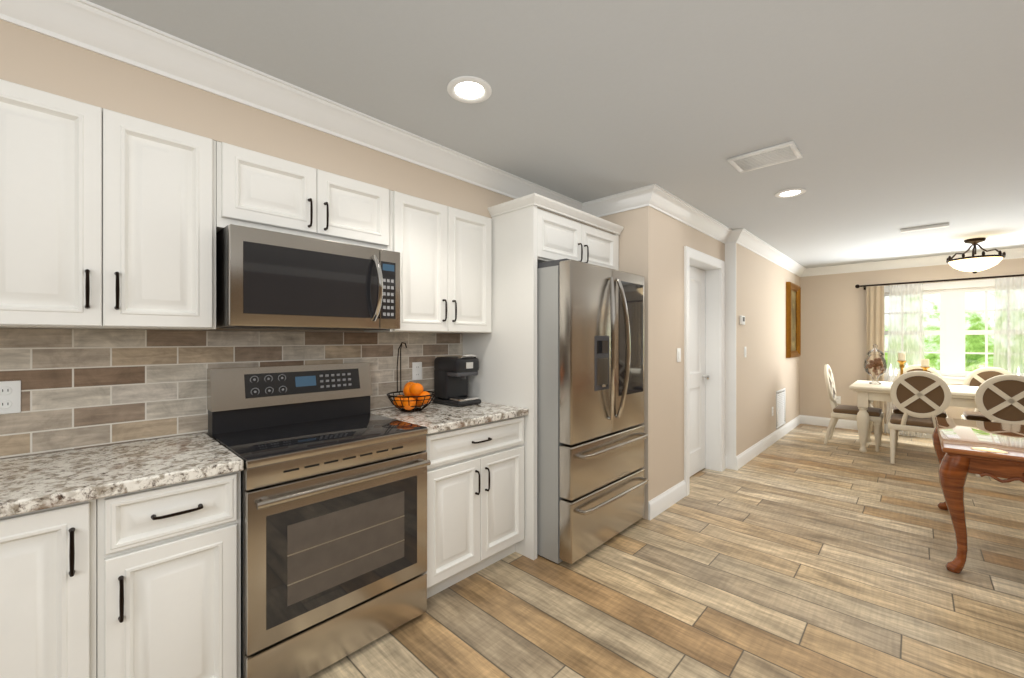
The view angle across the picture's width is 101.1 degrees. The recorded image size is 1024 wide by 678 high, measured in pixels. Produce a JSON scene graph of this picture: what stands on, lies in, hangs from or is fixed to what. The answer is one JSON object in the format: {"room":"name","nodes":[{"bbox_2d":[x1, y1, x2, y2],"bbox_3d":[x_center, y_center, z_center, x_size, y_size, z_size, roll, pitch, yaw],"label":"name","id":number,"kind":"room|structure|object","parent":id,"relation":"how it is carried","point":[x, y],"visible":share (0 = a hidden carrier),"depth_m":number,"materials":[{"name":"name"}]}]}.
{"room":"kitchen","nodes":[
{"label":"kitchen","id":0,"kind":"room"},
{"bbox_2d":[1,328,461,458],"bbox_3d":[-1.715,0.120,1.679,0.100,2.440,6.050,0,0,44],"label":"wall","id":1,"kind":"structure","parent":0,"point":[276,330],"depth_m":2.00,"materials":[{"name":"beige paint"}]},
{"bbox_2d":[0,79,223,329],"bbox_3d":[-1.523,-0.420,1.556,0.320,0.760,0.661,0,0,44],"label":"upper cabinet","id":2,"kind":"object","parent":1,"relation":"attached to","point":[110,219],"depth_m":1.45,"materials":[{"name":"white wood"}]},
{"bbox_2d":[0,328,462,458],"bbox_3d":[-1.377,0.193,1.949,0.010,0.461,2.948,0,0,44],"label":"tile backsplash","id":3,"kind":"structure","parent":1,"relation":"attached to","point":[82,388],"depth_m":1.77,"materials":[{"name":"beige tile"}]},
{"bbox_2d":[0,381,20,413],"bbox_3d":[-1.799,0.208,1.495,0.009,0.116,0.072,0,0,44],"label":"electrical outlet","id":4,"kind":"object","parent":3,"relation":"attached to","point":[10,396],"visible":1,"depth_m":1.50,"materials":[{"name":"white plastic"}]},
{"bbox_2d":[412,362,421,379],"bbox_3d":[-0.615,0.208,2.730,0.009,0.116,0.072,0,0,44],"label":"electrical outlet","id":5,"kind":"object","parent":3,"relation":"attached to","point":[416,370],"visible":1,"depth_m":2.73,"materials":[{"name":"white plastic"}]},
{"bbox_2d":[224,143,391,250],"bbox_3d":[-1.024,-0.627,2.076,0.320,0.345,0.776,0,0,44],"label":"upper cabinet","id":6,"kind":"object","parent":1,"relation":"attached to","point":[262,191],"depth_m":1.93,"materials":[{"name":"white wood"}]},
{"bbox_2d":[216,224,399,330],"bbox_3d":[-0.958,-0.249,2.027,0.480,0.402,0.754,0,0,44],"label":"microwave","id":7,"kind":"object","parent":6,"relation":"attached to","point":[266,279],"visible":0.98,"depth_m":1.83,"materials":[{"name":"grey metal"}]},
{"bbox_2d":[364,191,491,332],"bbox_3d":[-0.495,-0.420,2.628,0.320,0.760,0.748,0,0,44],"label":"upper cabinet","id":8,"kind":"object","parent":1,"relation":"attached to","point":[445,251],"depth_m":2.48,"materials":[{"name":"white wood"}]},
{"bbox_2d":[0,20,579,222],"bbox_3d":[-1.602,-0.951,1.501,0.310,0.298,5.950,0,0,44],"label":"wall","id":9,"kind":"structure","parent":0,"point":[36,60],"depth_m":1.67,"materials":[{"name":"beige paint"}]},
{"bbox_2d":[0,0,583,221],"bbox_3d":[-1.454,-1.043,1.360,0.097,0.114,5.950,0,0,44],"label":"crown molding","id":10,"kind":"structure","parent":9,"relation":"attached to","point":[94,28],"depth_m":1.71,"materials":[{"name":"white wood"}]},
{"bbox_2d":[87,0,1023,267],"bbox_3d":[2.019,-1.150,1.528,5.700,0.100,11.200,0,0,44],"label":"ceiling","id":11,"kind":"structure","parent":0,"point":[891,118],"depth_m":1.88,"materials":[{"name":"paint"}]},
{"bbox_2d":[447,76,491,102],"bbox_3d":[-0.187,-1.094,1.856,0.196,0.011,0.196,0,0,44],"label":"recessed light","id":12,"kind":"object","parent":11,"relation":"in","point":[468,89],"visible":1,"depth_m":1.85,"materials":[{"name":"white plastic"}]},
{"bbox_2d":[727,141,802,172],"bbox_3d":[1.527,-1.093,2.546,0.340,0.012,0.270,0,0,44],"label":"ceiling vent","id":13,"kind":"object","parent":11,"relation":"in","point":[770,156],"visible":0.98,"depth_m":2.53,"materials":[{"name":"white plastic"}]},
{"bbox_2d":[775,188,805,197],"bbox_3d":[2.091,-1.094,3.163,0.196,0.011,0.196,0,0,44],"label":"recessed light","id":14,"kind":"object","parent":11,"relation":"in","point":[792,192],"visible":1,"depth_m":3.15,"materials":[{"name":"white plastic"}]},
{"bbox_2d":[900,223,948,232],"bbox_3d":[4.035,-1.085,4.121,0.340,0.027,0.065,0,0,44],"label":"ceiling vent","id":15,"kind":"object","parent":11,"relation":"attached to","point":[925,227],"visible":1,"depth_m":4.10,"materials":[{"name":"white plastic"}]},
{"bbox_2d":[946,238,1005,273],"bbox_3d":[5.103,-0.909,4.640,0.446,0.379,0.445,0,0,44],"label":"dining pendant light","id":16,"kind":"object","parent":11,"relation":"hanging from","point":[975,264],"visible":1,"depth_m":4.56,"materials":[{"name":"white glass"}]},
{"bbox_2d":[580,206,653,519],"bbox_3d":[0.712,0.120,3.473,0.920,2.440,0.100,0,0,44],"label":"wall","id":17,"kind":"structure","parent":0,"point":[636,245],"depth_m":3.16,"materials":[{"name":"beige paint"}]},
{"bbox_2d":[584,186,651,216],"bbox_3d":[0.795,-1.043,3.257,0.480,0.114,0.097,0,0,44],"label":"crown molding","id":18,"kind":"structure","parent":17,"relation":"attached to","point":[639,197],"depth_m":3.22,"materials":[{"name":"white wood"}]},
{"bbox_2d":[308,424,1023,677],"bbox_3d":[2.019,1.390,1.528,5.700,0.100,11.200,0,0,44],"label":"floor","id":19,"kind":"structure","parent":0,"point":[801,551],"depth_m":2.23,"materials":[{"name":"brown wood"}]},
{"bbox_2d":[0,498,103,677],"bbox_3d":[-1.591,0.902,1.282,0.621,0.876,0.450,0,0,44],"label":"base cabinet","id":20,"kind":"object","parent":19,"relation":"on","point":[52,559],"depth_m":1.18,"materials":[{"name":"white wood"}]},
{"bbox_2d":[104,471,240,677],"bbox_3d":[-1.308,0.902,1.578,0.621,0.876,0.368,0,0,44],"label":"base cabinet","id":21,"kind":"object","parent":19,"relation":"on","point":[145,583],"depth_m":1.36,"materials":[{"name":"white wood"}]},
{"bbox_2d":[0,402,528,517],"bbox_3d":[-1.144,0.444,1.726,0.631,0.038,2.948,0,0,44],"label":"countertop","id":22,"kind":"structure","parent":21,"relation":"on","point":[31,483],"depth_m":1.43,"materials":[{"name":"stone"}]},
{"bbox_2d":[387,342,435,411],"bbox_3d":[-0.594,0.220,2.488,0.285,0.401,0.284,0,0,44],"label":"fruit basket","id":23,"kind":"object","parent":22,"relation":"on","point":[415,395],"visible":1,"depth_m":2.44,"materials":[{"name":"brown metal"}]},
{"bbox_2d":[433,354,480,406],"bbox_3d":[-0.362,0.259,2.772,0.270,0.328,0.200,0,0,44],"label":"coffee maker","id":24,"kind":"object","parent":22,"relation":"on","point":[452,374],"visible":1,"depth_m":2.71,"materials":[{"name":"black plastic"}]},
{"bbox_2d":[207,362,430,677],"bbox_3d":[-0.878,0.738,1.950,0.693,1.205,0.758,0,0,44],"label":"range","id":25,"kind":"object","parent":19,"relation":"on","point":[334,521],"visible":0.98,"depth_m":1.76,"materials":[{"name":"grey metal"}]},
{"bbox_2d":[424,416,523,597],"bbox_3d":[-0.393,0.902,2.532,0.621,0.876,0.745,0,0,44],"label":"base cabinet","id":26,"kind":"object","parent":19,"relation":"on","point":[475,473],"depth_m":2.28,"materials":[{"name":"white wood"}]},
{"bbox_2d":[462,193,623,559],"bbox_3d":[0.238,0.238,3.118,0.722,2.204,1.050,0,0,44],"label":"tall cabinet","id":27,"kind":"object","parent":19,"relation":"on","point":[527,235],"visible":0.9,"depth_m":2.68,"materials":[{"name":"white wood"}]},
{"bbox_2d":[537,258,648,563],"bbox_3d":[0.368,0.435,3.021,0.970,1.810,0.910,0,0,44],"label":"refrigerator","id":28,"kind":"object","parent":19,"relation":"on","point":[592,480],"visible":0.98,"depth_m":2.57,"materials":[{"name":"metal"}]},
{"bbox_2d":[824,364,883,451],"bbox_3d":[4.319,0.837,5.335,0.570,1.013,0.500,0,0,44],"label":"dining chair","id":29,"kind":"object","parent":19,"relation":"on","point":[876,415],"visible":1,"depth_m":5.28,"materials":[{"name":"white wood"}]},
{"bbox_2d":[849,380,977,452],"bbox_3d":[5.016,0.948,4.667,1.920,0.785,0.960,0,0,44],"label":"dining table","id":30,"kind":"object","parent":19,"relation":"on","point":[868,394],"visible":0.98,"depth_m":4.92,"materials":[{"name":"white wood"}]},
{"bbox_2d":[864,344,886,383],"bbox_3d":[4.474,0.308,5.186,0.220,0.490,0.220,0,0,44],"label":"glass jar","id":31,"kind":"object","parent":30,"relation":"on","point":[875,364],"visible":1,"depth_m":5.18,"materials":[{"name":"glass"}]},
{"bbox_2d":[897,353,906,374],"bbox_3d":[4.662,0.355,5.034,0.116,0.395,0.116,0,0,44],"label":"candlestick","id":32,"kind":"object","parent":30,"relation":"on","point":[901,360],"visible":0.6,"depth_m":5.02,"materials":[{"name":"white wax"}]},
{"bbox_2d":[921,359,929,371],"bbox_3d":[4.806,0.388,4.896,0.116,0.330,0.116,0,0,44],"label":"candlestick","id":33,"kind":"object","parent":30,"relation":"on","point":[925,365],"visible":0.54,"depth_m":4.88,"materials":[{"name":"white wax"}]},
{"bbox_2d":[891,365,947,446],"bbox_3d":[5.092,0.837,5.266,0.500,1.013,0.570,0,0,44],"label":"dining chair","id":34,"kind":"object","parent":19,"relation":"on","point":[896,410],"visible":0.15,"depth_m":5.36,"materials":[{"name":"white wood"}]},
{"bbox_2d":[888,371,951,463],"bbox_3d":[4.420,0.837,4.566,0.500,1.013,0.570,0,0,44],"label":"dining chair","id":35,"kind":"object","parent":19,"relation":"on","point":[921,400],"visible":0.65,"depth_m":4.42,"materials":[{"name":"white wood"}]},
{"bbox_2d":[932,417,1023,573],"bbox_3d":[3.172,0.986,2.687,0.672,0.723,1.362,0,0,44],"label":"table","id":36,"kind":"object","parent":19,"relation":"on","point":[963,448],"visible":1,"depth_m":2.42,"materials":[{"name":"brown wood"}]},
{"bbox_2d":[961,367,1011,421],"bbox_3d":[5.539,0.837,4.837,0.500,1.013,0.570,0,0,44],"label":"dining chair","id":37,"kind":"object","parent":19,"relation":"on","point":[978,377],"visible":0.23,"depth_m":5.04,"materials":[{"name":"white wood"}]},
{"bbox_2d":[975,374,1023,476],"bbox_3d":[4.868,0.837,4.137,0.500,1.013,0.570,0,0,44],"label":"dining chair","id":38,"kind":"object","parent":19,"relation":"on","point":[999,398],"visible":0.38,"depth_m":4.00,"materials":[{"name":"white wood"}]},
{"bbox_2d":[654,209,724,497],"bbox_3d":[1.524,0.120,3.908,0.350,2.440,1.650,0,0,44],"label":"wall","id":39,"kind":"structure","parent":0,"point":[673,237],"depth_m":3.39,"materials":[{"name":"beige paint"}]},
{"bbox_2d":[648,480,685,519],"bbox_3d":[1.247,1.272,3.355,0.015,0.135,0.667,0,0,44],"label":"baseboard","id":40,"kind":"structure","parent":39,"relation":"attached to","point":[663,501],"depth_m":3.31,"materials":[{"name":"white wood"}]},
{"bbox_2d":[677,348,680,361],"bbox_3d":[1.394,0.135,3.512,0.010,0.116,0.072,0,0,44],"label":"light switch","id":41,"kind":"object","parent":39,"relation":"attached to","point":[678,354],"visible":1,"depth_m":3.50,"materials":[{"name":"white plastic"}]},
{"bbox_2d":[690,266,709,475],"bbox_3d":[1.730,0.312,4.049,0.104,2.032,0.808,0,0,44],"label":"interior door","id":42,"kind":"structure","parent":39,"relation":"in","point":[697,370],"depth_m":4.20,"materials":[{"name":"white wood"}]},
{"bbox_2d":[684,246,724,495],"bbox_3d":[1.755,0.273,4.025,0.222,2.135,1.000,0,0,44],"label":"door frame","id":43,"kind":"structure","parent":39,"relation":"attached to","point":[713,268],"depth_m":4.27,"materials":[{"name":"white wood"}]},
{"bbox_2d":[736,243,799,455],"bbox_3d":[3.399,0.120,5.538,0.100,2.440,3.300,0,0,44],"label":"wall","id":44,"kind":"structure","parent":0,"point":[766,369],"depth_m":5.00,"materials":[{"name":"beige paint"}]},
{"bbox_2d":[725,242,735,469],"bbox_3d":[2.253,0.177,4.340,0.104,2.326,0.016,0,0,44],"label":"trim","id":45,"kind":"structure","parent":44,"relation":"attached to","point":[730,351],"depth_m":4.33,"materials":[{"name":"white wood"}]},
{"bbox_2d":[740,316,744,324],"bbox_3d":[2.427,-0.198,4.434,0.026,0.095,0.120,0,0,44],"label":"thermostat","id":46,"kind":"object","parent":44,"relation":"attached to","point":[742,320],"visible":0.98,"depth_m":4.39,"materials":[{"name":"white plastic"}]},
{"bbox_2d":[736,415,801,469],"bbox_3d":[3.423,1.272,5.477,0.019,0.135,3.277,0,0,44],"label":"baseboard","id":47,"kind":"structure","parent":44,"relation":"attached to","point":[746,456],"depth_m":5.11,"materials":[{"name":"white wood"}]},
{"bbox_2d":[776,388,785,428],"bbox_3d":[3.661,0.940,5.730,0.011,0.500,0.500,0,0,44],"label":"air vent","id":48,"kind":"object","parent":44,"relation":"in","point":[780,407],"visible":1,"depth_m":5.72,"materials":[{"name":"white plastic"}]},
{"bbox_2d":[786,282,800,357],"bbox_3d":[4.157,-0.270,6.211,0.060,1.080,0.720,0,0,44],"label":"framed art","id":49,"kind":"object","parent":44,"relation":"attached to","point":[793,319],"visible":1,"depth_m":6.23,"materials":[{"name":"wood"}]},
{"bbox_2d":[800,258,1023,423],"bbox_3d":[6.192,0.120,5.215,4.580,2.440,0.100,0,0,44],"label":"wall","id":50,"kind":"structure","parent":0,"point":[834,322],"depth_m":6.33,"materials":[{"name":"beige paint"}]},
{"bbox_2d":[836,396,840,403],"bbox_3d":[4.921,0.920,6.359,0.072,0.116,0.009,0,0,44],"label":"electrical outlet","id":51,"kind":"object","parent":50,"relation":"attached to","point":[838,399],"visible":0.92,"depth_m":6.35,"materials":[{"name":"white plastic"}]},
{"bbox_2d":[802,415,931,438],"bbox_3d":[6.189,1.272,5.139,4.480,0.135,0.015,0,0,44],"label":"baseboard","id":52,"kind":"structure","parent":50,"relation":"attached to","point":[811,420],"depth_m":6.36,"materials":[{"name":"white wood"}]},
{"bbox_2d":[796,247,1023,276],"bbox_3d":[6.120,-1.043,5.147,4.350,0.114,0.097,0,0,44],"label":"crown molding","id":53,"kind":"structure","parent":50,"relation":"attached to","point":[1014,253],"depth_m":5.89,"materials":[{"name":"white wood"}]},
{"bbox_2d":[855,274,1023,289],"bbox_3d":[5.794,-0.754,5.413,2.146,0.078,0.121,0,0,44],"label":"curtain rod","id":54,"kind":"object","parent":50,"relation":"attached to","point":[858,286],"visible":1,"depth_m":5.53,"materials":[{"name":"brown metal"}]},
{"bbox_2d":[866,286,883,432],"bbox_3d":[5.158,0.286,5.979,0.190,2.068,0.050,0,0,44],"label":"drape","id":55,"kind":"object","parent":54,"relation":"hanging from","point":[875,314],"visible":0.46,"depth_m":5.97,"materials":[{"name":"fabric"}]},
{"bbox_2d":[886,283,925,437],"bbox_3d":[5.386,0.286,5.761,0.400,2.068,0.047,0,0,44],"label":"sheer curtain","id":56,"kind":"object","parent":54,"relation":"hanging from","point":[903,325],"visible":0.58,"depth_m":5.77,"materials":[{"name":"fabric"}]},
{"bbox_2d":[993,277,1023,375],"bbox_3d":[6.100,0.286,5.075,0.420,2.068,0.047,0,0,44],"label":"sheer curtain","id":57,"kind":"object","parent":54,"relation":"hanging from","point":[1002,300],"visible":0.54,"depth_m":5.13,"materials":[{"name":"fabric"}]},
{"bbox_2d":[884,278,1023,384],"bbox_3d":[5.806,-0.080,5.549,1.640,1.340,0.150,0,0,44],"label":"window","id":58,"kind":"structure","parent":50,"relation":"in","point":[952,332],"depth_m":5.53,"materials":[{"name":"clear glass"}]},
{"label":"outside","id":59,"kind":"structure","parent":0,"visible":0},
{"bbox_2d":[885,290,1023,372],"bbox_3d":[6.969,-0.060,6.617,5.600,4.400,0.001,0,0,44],"label":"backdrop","id":60,"kind":"structure","parent":59,"point":[969,320],"depth_m":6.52,"materials":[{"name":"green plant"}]}
]}

